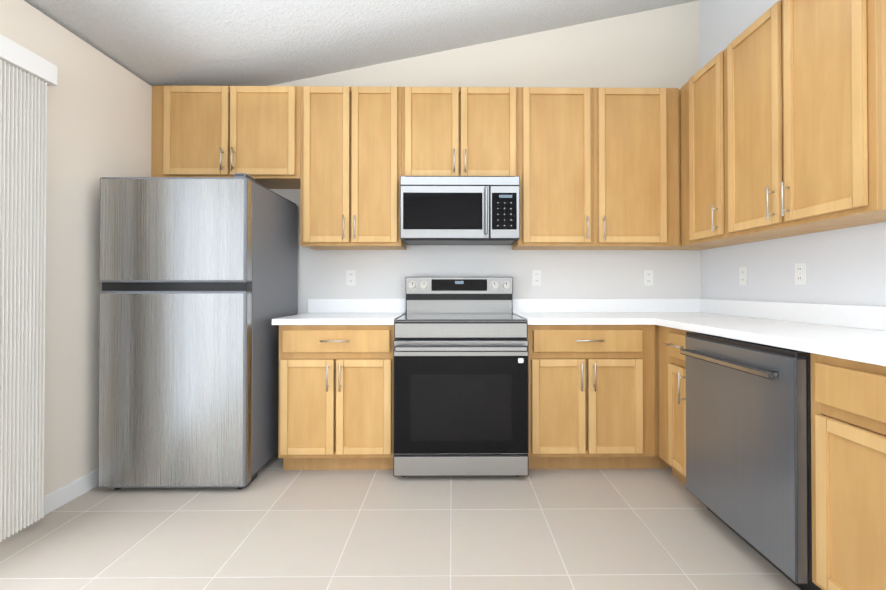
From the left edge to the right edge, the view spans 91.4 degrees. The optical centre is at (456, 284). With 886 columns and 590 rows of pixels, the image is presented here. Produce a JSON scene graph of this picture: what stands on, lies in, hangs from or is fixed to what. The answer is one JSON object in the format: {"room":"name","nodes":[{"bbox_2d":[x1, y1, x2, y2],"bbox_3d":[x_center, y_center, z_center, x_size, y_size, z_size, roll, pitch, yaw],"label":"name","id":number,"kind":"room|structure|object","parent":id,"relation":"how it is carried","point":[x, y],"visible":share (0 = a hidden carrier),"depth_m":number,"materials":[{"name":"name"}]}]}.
{"room":"kitchen","nodes":[
{"label":"kitchen","id":0,"kind":"room"},
{"bbox_2d":[0,0,151,495],"bbox_3d":[-2.026,-0.101,1.549,0.100,2.406,3.130,0,0,-1],"label":"wall","id":1,"kind":"structure","parent":0,"point":[99,114],"depth_m":2.25,"materials":[{"name":"beige paint"}]},
{"bbox_2d":[0,59,47,541],"bbox_3d":[-1.908,0.059,0.983,0.088,1.987,2.040,0,0,-1],"label":"vertical blinds","id":2,"kind":"object","parent":1,"relation":"attached to","point":[23,122],"visible":1,"depth_m":1.87,"materials":[{"name":"white"}]},
{"bbox_2d":[0,34,57,85],"bbox_3d":[-1.911,-0.985,0.992,0.112,0.093,2.060,0,0,-1],"label":"valance","id":3,"kind":"object","parent":1,"relation":"attached to","point":[16,55],"visible":0.75,"depth_m":1.88,"materials":[{"name":"white"}]},
{"bbox_2d":[24,0,697,85],"bbox_3d":[-0.076,-1.771,0.346,3.975,0.915,5.800,0,0,-1],"label":"ceiling","id":4,"kind":"structure","parent":0,"point":[211,42],"depth_m":2.68,"materials":[{"name":"white paint"}]},
{"bbox_2d":[0,452,800,589],"bbox_3d":[-0.076,1.141,0.322,3.975,0.100,5.800,0,0,-1],"label":"floor","id":5,"kind":"structure","parent":0,"point":[273,525],"depth_m":1.89,"materials":[{"name":"tile"}]},
{"bbox_2d":[97,173,297,489],"bbox_3d":[-1.510,0.259,2.676,0.782,1.705,0.780,0,0,-1],"label":"refrigerator","id":6,"kind":"object","parent":5,"relation":"on","point":[198,279],"visible":0.96,"depth_m":2.29,"materials":[{"name":"grey metal"}]},
{"bbox_2d":[278,325,394,469],"bbox_3d":[-0.699,0.675,2.790,0.677,0.875,0.656,0,0,-1],"label":"base cabinet","id":7,"kind":"object","parent":5,"relation":"on","point":[335,397],"visible":0.77,"depth_m":2.50,"materials":[{"name":"brown wood"}]},
{"bbox_2d":[272,299,405,324],"bbox_3d":[-0.713,0.168,2.803,0.703,0.136,0.638,0,0,-1],"label":"countertop","id":8,"kind":"structure","parent":7,"relation":"on","point":[355,311],"depth_m":3.00,"materials":[{"name":"white stone"}]},
{"bbox_2d":[393,277,528,476],"bbox_3d":[0.024,0.528,2.734,0.762,1.168,0.728,0,0,-1],"label":"range","id":9,"kind":"object","parent":5,"relation":"on","point":[460,376],"visible":1,"depth_m":2.43,"materials":[{"name":"grey"}]},
{"bbox_2d":[527,325,658,468],"bbox_3d":[0.786,0.675,2.822,0.758,0.876,0.621,0,0,-1],"label":"base cabinet","id":10,"kind":"object","parent":5,"relation":"on","point":[593,396],"depth_m":2.52,"materials":[{"name":"brown wood"}]},
{"bbox_2d":[513,299,648,324],"bbox_3d":[0.767,0.168,2.816,0.720,0.136,0.641,0,0,-1],"label":"countertop","id":11,"kind":"structure","parent":10,"relation":"on","point":[536,311],"depth_m":3.12,"materials":[{"name":"white stone"}]},
{"bbox_2d":[659,457,671,467],"bbox_3d":[1.436,0.675,2.828,0.698,0.876,0.621,0,0,-1],"label":"base cabinet","id":12,"kind":"object","parent":5,"relation":"on","point":[662,464],"depth_m":2.61,"materials":[{"name":"brown wood"}]},
{"bbox_2d":[659,326,691,484],"bbox_3d":[1.462,0.671,2.351,0.656,0.875,0.372,0,0,-1],"label":"base cabinet","id":13,"kind":"object","parent":5,"relation":"on","point":[672,405],"visible":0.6,"depth_m":2.34,"materials":[{"name":"brown wood"}]},
{"bbox_2d":[680,332,821,589],"bbox_3d":[1.431,0.669,1.813,0.672,0.870,0.694,0,0,-1],"label":"dishwasher","id":14,"kind":"object","parent":5,"relation":"on","point":[748,442],"visible":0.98,"depth_m":1.66,"materials":[{"name":"grey metal"}]},
{"bbox_2d":[810,353,885,589],"bbox_3d":[1.475,0.660,1.001,0.656,0.875,0.920,0,0,-1],"label":"base cabinet","id":15,"kind":"object","parent":5,"relation":"on","point":[848,448],"visible":0.94,"depth_m":1.31,"materials":[{"name":"brown wood"}]},
{"bbox_2d":[269,0,700,314],"bbox_3d":[-0.104,-0.495,3.186,3.975,3.220,0.100,0,0,-1],"label":"wall","id":16,"kind":"structure","parent":0,"point":[657,48],"depth_m":3.15,"materials":[{"name":"paint"}]},
{"bbox_2d":[151,85,300,188],"bbox_3d":[-1.504,-0.994,2.944,0.967,0.605,0.361,0,0,-1],"label":"upper cabinet","id":17,"kind":"object","parent":16,"relation":"attached to","point":[222,131],"visible":0.92,"depth_m":2.81,"materials":[{"name":"brown wood"}]},
{"bbox_2d":[346,270,355,285],"bbox_3d":[-0.762,-0.048,3.120,0.070,0.115,0.008,0,0,-1],"label":"electrical outlet","id":18,"kind":"object","parent":16,"relation":"attached to","point":[350,277],"visible":1,"depth_m":3.12,"materials":[{"name":"white plastic"}]},
{"bbox_2d":[300,86,405,249],"bbox_3d":[-0.690,-0.774,2.950,0.658,1.045,0.361,0,0,-1],"label":"upper cabinet","id":19,"kind":"object","parent":16,"relation":"attached to","point":[351,153],"visible":1,"depth_m":2.81,"materials":[{"name":"brown wood"}]},
{"bbox_2d":[401,87,517,175],"bbox_3d":[0.022,-0.992,2.959,0.764,0.608,0.361,0,0,-1],"label":"upper cabinet","id":20,"kind":"object","parent":16,"relation":"attached to","point":[459,131],"visible":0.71,"depth_m":2.82,"materials":[{"name":"brown wood"}]},
{"bbox_2d":[400,176,519,244],"bbox_3d":[0.022,-0.484,2.911,0.758,0.403,0.443,0,0,-1],"label":"microwave","id":21,"kind":"object","parent":20,"relation":"attached to","point":[459,210],"visible":1,"depth_m":2.72,"materials":[{"name":"grey metal"}]},
{"bbox_2d":[532,270,541,285],"bbox_3d":[0.584,-0.048,3.133,0.070,0.115,0.008,0,0,-1],"label":"electrical outlet","id":22,"kind":"object","parent":16,"relation":"attached to","point":[536,277],"visible":1,"depth_m":3.13,"materials":[{"name":"white plastic"}]},
{"bbox_2d":[512,87,593,249],"bbox_3d":[0.653,-0.774,2.963,0.496,1.045,0.361,0,0,-1],"label":"upper cabinet","id":23,"kind":"object","parent":16,"relation":"attached to","point":[555,149],"visible":0.94,"depth_m":2.83,"materials":[{"name":"brown wood"}]},
{"bbox_2d":[644,270,652,285],"bbox_3d":[1.398,-0.048,3.141,0.070,0.115,0.008,0,0,-1],"label":"electrical outlet","id":24,"kind":"object","parent":16,"relation":"attached to","point":[648,277],"visible":1,"depth_m":3.14,"materials":[{"name":"white plastic"}]},
{"bbox_2d":[582,88,724,249],"bbox_3d":[1.343,-0.774,2.970,0.882,1.045,0.361,0,0,-1],"label":"upper cabinet","id":25,"kind":"object","parent":16,"relation":"attached to","point":[637,168],"visible":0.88,"depth_m":2.83,"materials":[{"name":"brown wood"}]},
{"bbox_2d":[649,299,885,366],"bbox_3d":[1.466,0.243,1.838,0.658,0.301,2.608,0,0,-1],"label":"countertop","id":26,"kind":"structure","parent":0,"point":[854,332],"depth_m":1.99,"materials":[{"name":"white stone"}]},
{"bbox_2d":[700,0,885,305],"bbox_3d":[1.861,-0.508,0.354,0.100,3.200,5.600,0,0,-1],"label":"wall","id":27,"kind":"structure","parent":0,"point":[845,266],"depth_m":2.36,"materials":[{"name":"white paint"}]},
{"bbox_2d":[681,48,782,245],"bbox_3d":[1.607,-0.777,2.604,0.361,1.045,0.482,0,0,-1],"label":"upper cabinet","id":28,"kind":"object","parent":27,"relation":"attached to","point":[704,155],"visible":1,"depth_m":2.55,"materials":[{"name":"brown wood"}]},
{"bbox_2d":[739,267,747,284],"bbox_3d":[1.783,-0.052,2.684,0.008,0.115,0.070,0,0,-1],"label":"electrical outlet","id":29,"kind":"object","parent":27,"relation":"attached to","point":[743,275],"visible":1,"depth_m":2.68,"materials":[{"name":"white plastic"}]},
{"bbox_2d":[795,262,805,284],"bbox_3d":[1.788,-0.055,2.245,0.008,0.115,0.070,0,0,-1],"label":"electrical outlet","id":30,"kind":"object","parent":27,"relation":"attached to","point":[800,273],"visible":1,"depth_m":2.24,"materials":[{"name":"white plastic"}]},
{"bbox_2d":[727,0,885,236],"bbox_3d":[1.613,-0.782,1.950,0.361,1.045,0.826,0,0,-1],"label":"upper cabinet","id":31,"kind":"object","parent":27,"relation":"attached to","point":[806,79],"visible":1,"depth_m":1.82,"materials":[{"name":"brown wood"}]},
{"bbox_3d":[-1.999,-0.125,-1.251,0.100,2.406,2.470,0,0,-1],"label":"wall","id":32,"kind":"structure","parent":0,"visible":0},
{"bbox_2d":[44,469,97,515],"bbox_3d":[-1.957,1.045,0.304,0.013,0.092,5.600,0,0,-1],"label":"baseboard","id":33,"kind":"structure","parent":32,"relation":"attached to","point":[63,495],"depth_m":2.20,"materials":[{"name":"white wood"}]}
]}

